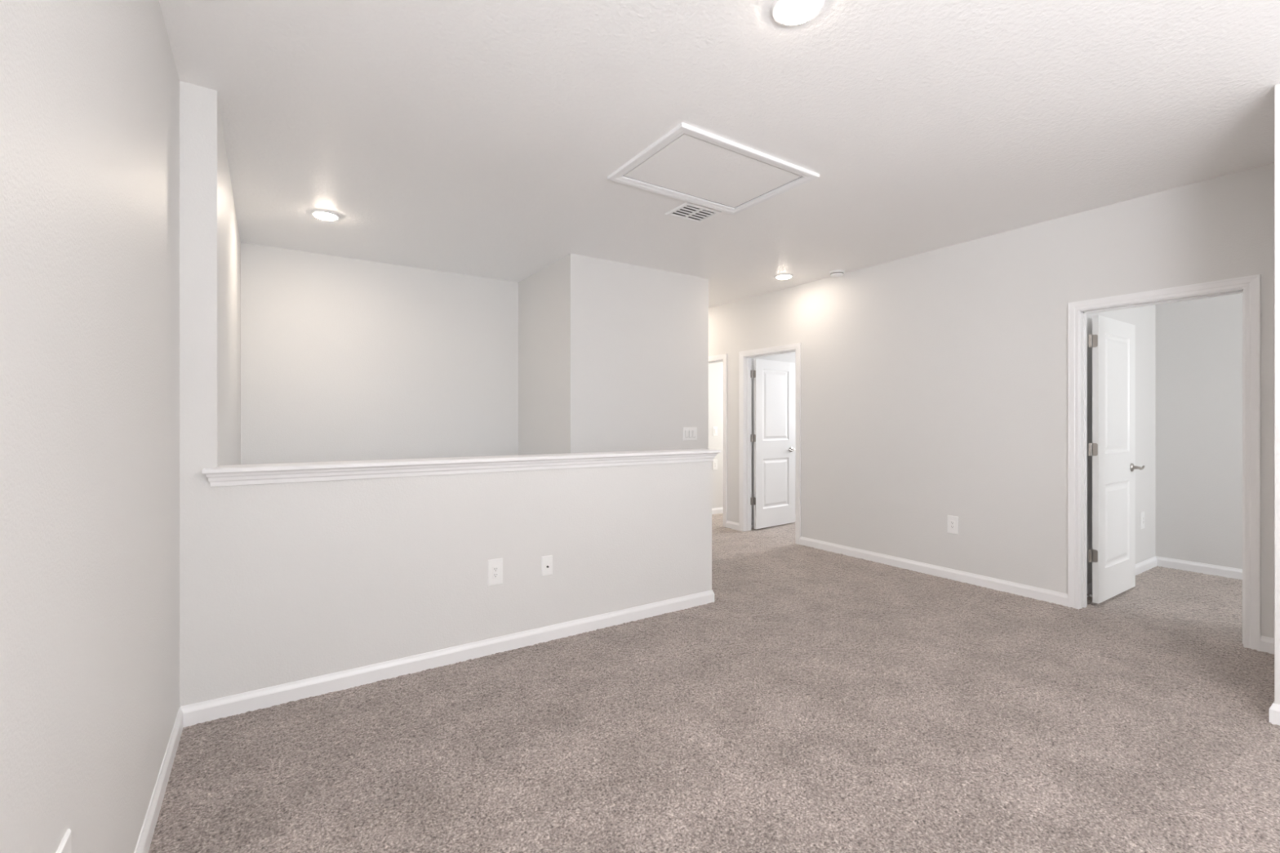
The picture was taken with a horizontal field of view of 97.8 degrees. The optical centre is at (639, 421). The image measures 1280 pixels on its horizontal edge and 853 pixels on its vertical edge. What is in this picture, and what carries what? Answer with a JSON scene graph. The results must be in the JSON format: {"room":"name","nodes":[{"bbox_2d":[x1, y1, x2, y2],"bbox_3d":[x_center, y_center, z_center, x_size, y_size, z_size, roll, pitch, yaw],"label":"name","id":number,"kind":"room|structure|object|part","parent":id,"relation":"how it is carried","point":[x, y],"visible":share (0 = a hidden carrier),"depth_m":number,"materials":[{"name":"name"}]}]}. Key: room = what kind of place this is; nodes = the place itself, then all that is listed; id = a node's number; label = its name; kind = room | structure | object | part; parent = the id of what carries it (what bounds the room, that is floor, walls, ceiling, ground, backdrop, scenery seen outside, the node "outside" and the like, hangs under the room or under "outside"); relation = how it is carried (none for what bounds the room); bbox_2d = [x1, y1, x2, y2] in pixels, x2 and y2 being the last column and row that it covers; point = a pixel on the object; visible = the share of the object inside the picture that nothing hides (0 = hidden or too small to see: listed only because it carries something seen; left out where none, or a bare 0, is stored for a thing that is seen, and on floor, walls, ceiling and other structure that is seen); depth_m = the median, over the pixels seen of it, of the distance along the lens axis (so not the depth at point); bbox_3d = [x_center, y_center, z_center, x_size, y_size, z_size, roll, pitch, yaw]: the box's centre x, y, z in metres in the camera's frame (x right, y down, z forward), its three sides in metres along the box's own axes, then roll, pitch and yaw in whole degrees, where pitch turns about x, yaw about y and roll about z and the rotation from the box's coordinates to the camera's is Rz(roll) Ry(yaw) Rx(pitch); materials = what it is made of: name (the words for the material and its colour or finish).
{"room":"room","nodes":[
{"label":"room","id":0,"kind":"room"},
{"bbox_2d":[0,0,179,852],"bbox_3d":[-0.406,-0.077,-0.062,0.115,2.743,5.776,0,0,-34],"label":"wall","id":1,"kind":"structure","parent":0,"point":[90,89],"depth_m":1.15,"materials":[{"name":"white paint"}]},
{"bbox_2d":[55,828,71,852],"bbox_3d":[-1.049,0.839,1.017,0.009,0.146,0.086,0,0,-34],"label":"wall outlet","id":2,"kind":"object","parent":1,"relation":"attached to","point":[64,846],"visible":1,"depth_m":1.03,"materials":[{"name":"white plastic"}]},
{"bbox_2d":[133,706,183,852],"bbox_3d":[-0.384,1.258,0.021,0.014,0.095,5.661,0,0,-34],"label":"baseboard","id":3,"kind":"structure","parent":1,"relation":"attached to","point":[147,832],"depth_m":1.88,"materials":[{"name":"white paint"}]},
{"bbox_2d":[179,80,240,706],"bbox_3d":[-2.670,1.522,3.458,0.242,5.943,2.594,0,0,-34],"label":"wall","id":4,"kind":"structure","parent":0,"point":[210,242],"depth_m":2.42,"materials":[{"name":"white paint"}]},
{"bbox_2d":[240,242,518,464],"bbox_3d":[-2.277,1.522,5.208,2.350,5.943,0.115,0,0,-34],"label":"wall","id":5,"kind":"structure","parent":0,"point":[343,358],"depth_m":5.02,"materials":[{"name":"white paint"}]},
{"bbox_2d":[217,461,711,697],"bbox_3d":[-0.699,0.839,3.280,2.845,1.150,0.115,0,0,-34],"label":"wall","id":6,"kind":"structure","parent":0,"point":[317,578],"depth_m":2.95,"materials":[{"name":"white paint"}]},
{"bbox_2d":[180,590,714,727],"bbox_3d":[-0.742,1.258,3.243,2.986,0.095,0.128,0,0,-34],"label":"baseboard","id":7,"kind":"structure","parent":6,"relation":"attached to","point":[242,703],"depth_m":2.88,"materials":[{"name":"white paint"}]},
{"bbox_2d":[202,448,720,486],"bbox_3d":[-0.700,0.241,3.279,2.937,0.081,0.215,0,0,-34],"label":"trim","id":8,"kind":"structure","parent":6,"relation":"attached to","point":[282,473],"depth_m":2.92,"materials":[{"name":"white paint"}]},
{"bbox_2d":[487,557,502,586],"bbox_3d":[-0.811,0.843,3.131,0.086,0.146,0.009,0,0,-34],"label":"wall outlet","id":9,"kind":"object","parent":6,"relation":"attached to","point":[495,566],"visible":1,"depth_m":3.13,"materials":[{"name":"white plastic"}]},
{"bbox_2d":[492,565,498,578],"bbox_3d":[-0.810,0.843,3.130,0.033,0.067,0.004,0,0,-34],"label":"receptacle","id":10,"kind":"object","parent":9,"relation":"attached to","point":[495,568],"depth_m":3.13,"materials":[{"name":"white plastic"}]},
{"bbox_2d":[541,555,552,576],"bbox_3d":[-0.548,0.852,3.302,0.070,0.115,0.016,0,0,-34],"label":"jack plate","id":11,"kind":"object","parent":6,"relation":"attached to","point":[546,561],"visible":1,"depth_m":3.30,"materials":[{"name":"white plastic"}]},
{"bbox_2d":[518,253,708,454],"bbox_3d":[-0.580,1.522,6.178,1.551,5.943,2.268,0,0,-34],"label":"wall","id":12,"kind":"structure","parent":0,"point":[613,356],"depth_m":5.20,"materials":[{"name":"white paint"}]},
{"bbox_2d":[683,426,697,440],"bbox_3d":[0.498,0.119,5.526,0.176,0.130,0.012,0,0,-34],"label":"light switch","id":13,"kind":"object","parent":12,"relation":"attached to","point":[689,433],"visible":1,"depth_m":5.52,"materials":[{"name":"white plastic"}]},
{"bbox_2d":[148,513,1279,852],"bbox_3d":[1.961,1.296,3.706,8.232,0.010,9.602,0,0,-34],"label":"floor","id":14,"kind":"structure","parent":0,"point":[823,701],"depth_m":2.31,"materials":[{"name":"carpet"}]},
{"bbox_2d":[708,361,723,508],"bbox_3d":[1.633,-0.077,8.300,2.319,2.743,0.115,0,0,-34],"label":"wall","id":15,"kind":"structure","parent":0,"point":[715,370],"depth_m":7.87,"materials":[{"name":"white paint"}]},
{"bbox_2d":[712,459,717,470],"bbox_3d":[1.057,0.604,7.842,0.086,0.146,0.009,0,0,-34],"label":"wall outlet","id":16,"kind":"object","parent":15,"relation":"attached to","point":[715,461],"visible":0.99,"depth_m":7.84,"materials":[{"name":"white plastic"}]},
{"bbox_2d":[712,426,717,435],"bbox_3d":[1.058,0.134,7.841,0.084,0.130,0.012,0,0,-34],"label":"light switch","id":17,"kind":"object","parent":15,"relation":"attached to","point":[714,428],"visible":1,"depth_m":7.84,"materials":[{"name":"white plastic"}]},
{"bbox_2d":[711,506,723,514],"bbox_3d":[1.629,1.258,8.220,2.184,0.095,0.014,0,0,-34],"label":"baseboard","id":18,"kind":"structure","parent":15,"relation":"attached to","point":[715,510],"depth_m":7.86,"materials":[{"name":"white paint"}]},
{"bbox_2d":[158,0,1279,308],"bbox_3d":[1.961,-1.524,3.706,8.230,0.150,9.600,0,0,-34],"label":"ceiling","id":19,"kind":"structure","parent":0,"point":[477,138],"depth_m":2.63,"materials":[{"name":"white paint"}]},
{"bbox_2d":[310,209,339,220],"bbox_3d":[-2.200,-1.437,3.905,0.180,0.024,0.180,0,0,-34],"label":"recessed light","id":20,"kind":"object","parent":19,"relation":"in","point":[320,214],"visible":1,"depth_m":3.87,"materials":[{"name":"white plastic"}]},
{"bbox_2d":[665,201,721,222],"bbox_3d":[0.368,-1.444,3.868,0.304,0.010,0.244,0,0,-34],"label":"ceiling vent","id":21,"kind":"object","parent":19,"relation":"in","point":[687,211],"visible":1,"depth_m":3.85,"materials":[{"name":"white plastic"}]},
{"bbox_2d":[671,206,713,221],"bbox_3d":[0.368,-1.443,3.868,0.250,0.009,0.192,0,0,-34],"label":"grille","id":22,"kind":"object","parent":21,"relation":"attached to","point":[689,213],"depth_m":3.87,"materials":[{"name":"white plastic"}]},
{"bbox_2d":[607,122,819,214],"bbox_3d":[0.429,-1.439,3.285,1.018,0.020,0.715,0,0,-34],"label":"attic hatch","id":23,"kind":"object","parent":19,"relation":"attached to","point":[689,163],"visible":1,"depth_m":3.23,"materials":[{"name":"white paint"}]},
{"bbox_3d":[0.429,-1.446,3.285,0.876,0.004,0.573,0,0,-34],"label":"panel","id":24,"kind":"part","parent":23,"relation":"part of","materials":[{"name":"white paint"}]},
{"bbox_2d":[774,273,793,279],"bbox_3d":[1.429,-1.437,5.549,0.180,0.024,0.180,0,0,-34],"label":"recessed light","id":25,"kind":"object","parent":19,"relation":"in","point":[783,276],"visible":1,"depth_m":5.51,"materials":[{"name":"white plastic"}]},
{"bbox_2d":[770,0,824,26],"bbox_3d":[0.548,-1.437,1.947,0.180,0.024,0.180,0,0,-34],"label":"recessed light","id":26,"kind":"object","parent":19,"relation":"in","point":[784,12],"visible":1,"depth_m":1.94,"materials":[{"name":"white plastic"}]},
{"bbox_2d":[829,270,844,277],"bbox_3d":[1.903,-1.425,5.396,0.140,0.047,0.140,0,0,-34],"label":"smoke detector","id":27,"kind":"object","parent":19,"relation":"attached to","point":[834,273],"visible":1,"depth_m":5.36,"materials":[{"name":"white plastic"}]},
{"bbox_2d":[751,352,795,519],"bbox_3d":[2.427,-0.077,7.648,2.919,2.743,0.110,0,0,-34],"label":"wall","id":28,"kind":"structure","parent":0,"point":[788,357],"depth_m":6.92,"materials":[{"name":"white paint"}]},
{"bbox_2d":[708,162,1274,638],"bbox_3d":[2.838,-0.062,4.289,0.115,2.773,9.200,0,0,-34],"label":"wall","id":29,"kind":"structure","parent":0,"point":[934,384],"depth_m":4.46,"materials":[{"name":"white paint"}]},
{"bbox_2d":[708,353,727,527],"bbox_3d":[0.870,0.236,7.250,0.150,2.139,0.892,0,0,-34],"label":"door frame","id":30,"kind":"structure","parent":29,"relation":"in","point":[722,357],"depth_m":6.85,"materials":[{"name":"white paint"}]},
{"bbox_2d":[726,520,738,530],"bbox_3d":[1.126,1.258,6.749,0.014,0.095,0.238,0,0,-34],"label":"baseboard","id":31,"kind":"structure","parent":29,"relation":"attached to","point":[731,525],"depth_m":6.75,"materials":[{"name":"white paint"}]},
{"bbox_2d":[738,342,800,544],"bbox_3d":[1.808,0.236,6.543,0.930,2.139,0.949,0,0,-34],"label":"door","id":32,"kind":"structure","parent":29,"relation":"in","point":[775,437],"depth_m":6.68,"materials":[{"name":"white paint"}]},
{"bbox_3d":[1.549,0.236,6.348,0.018,2.139,0.911,0,0,-34],"label":"casing","id":33,"kind":"part","parent":32,"relation":"part of","materials":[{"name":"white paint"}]},
{"bbox_2d":[800,536,1067,606],"bbox_3d":[2.348,1.258,4.910,0.014,0.095,2.380,0,0,-34],"label":"baseboard","id":34,"kind":"structure","parent":29,"relation":"attached to","point":[1035,593],"depth_m":4.62,"materials":[{"name":"white paint"}]},
{"bbox_2d":[947,515,958,534],"bbox_3d":[2.567,0.846,4.585,0.009,0.146,0.086,0,0,-34],"label":"wall outlet","id":35,"kind":"object","parent":29,"relation":"attached to","point":[953,521],"visible":1,"depth_m":4.58,"materials":[{"name":"white plastic"}]},
{"bbox_2d":[950,520,954,528],"bbox_3d":[2.566,0.846,4.584,0.004,0.067,0.033,0,0,-34],"label":"receptacle","id":36,"kind":"object","parent":35,"relation":"attached to","point":[952,522],"depth_m":4.58,"materials":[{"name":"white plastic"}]},
{"bbox_2d":[1067,274,1260,651],"bbox_3d":[3.656,0.236,3.804,0.974,2.139,0.911,0,0,-34],"label":"door","id":37,"kind":"structure","parent":29,"relation":"in","point":[1113,341],"depth_m":3.90,"materials":[{"name":"white paint"}]},
{"bbox_3d":[3.805,0.351,4.334,0.140,0.064,0.151,0,0,-34],"label":"lever handle","id":38,"kind":"part","parent":37,"relation":"part of","materials":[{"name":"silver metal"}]},
{"bbox_2d":[1087,304,1155,584],"bbox_3d":[3.893,-0.077,4.594,1.979,2.743,0.100,0,0,-34],"label":"wall","id":39,"kind":"structure","parent":0,"point":[1144,317],"depth_m":4.85,"materials":[{"name":"white paint"}]},
{"bbox_2d":[1140,511,1144,528],"bbox_3d":[4.353,0.853,4.835,0.086,0.146,0.009,0,0,-34],"label":"wall outlet","id":40,"kind":"object","parent":39,"relation":"attached to","point":[1142,513],"visible":1,"depth_m":4.82,"materials":[{"name":"white plastic"}]},
{"bbox_2d":[1155,293,1242,568],"bbox_3d":[5.699,-0.077,3.561,0.115,2.743,3.620,0,0,-34],"label":"wall","id":41,"kind":"structure","parent":0,"point":[1198,343],"depth_m":4.80,"materials":[{"name":"white paint"}]},
{"bbox_2d":[1087,555,1242,596],"bbox_3d":[4.883,1.258,3.019,1.844,0.095,3.620,0,0,-34],"label":"baseboard","id":42,"kind":"structure","parent":41,"relation":"attached to","point":[1209,569],"depth_m":4.79,"materials":[{"name":"white paint"}]},
{"bbox_2d":[1274,83,1279,704],"bbox_3d":[4.034,-0.077,1.415,1.077,2.743,3.090,0,0,-34],"label":"wall","id":43,"kind":"structure","parent":0,"point":[1277,87],"depth_m":2.40,"materials":[{"name":"white paint"}]},
{"bbox_2d":[1260,635,1279,725],"bbox_3d":[3.973,1.258,1.494,1.090,0.095,3.288,0,0,-34],"label":"baseboard","id":44,"kind":"structure","parent":43,"relation":"attached to","point":[1267,644],"depth_m":2.41,"materials":[{"name":"white paint"}]}
]}

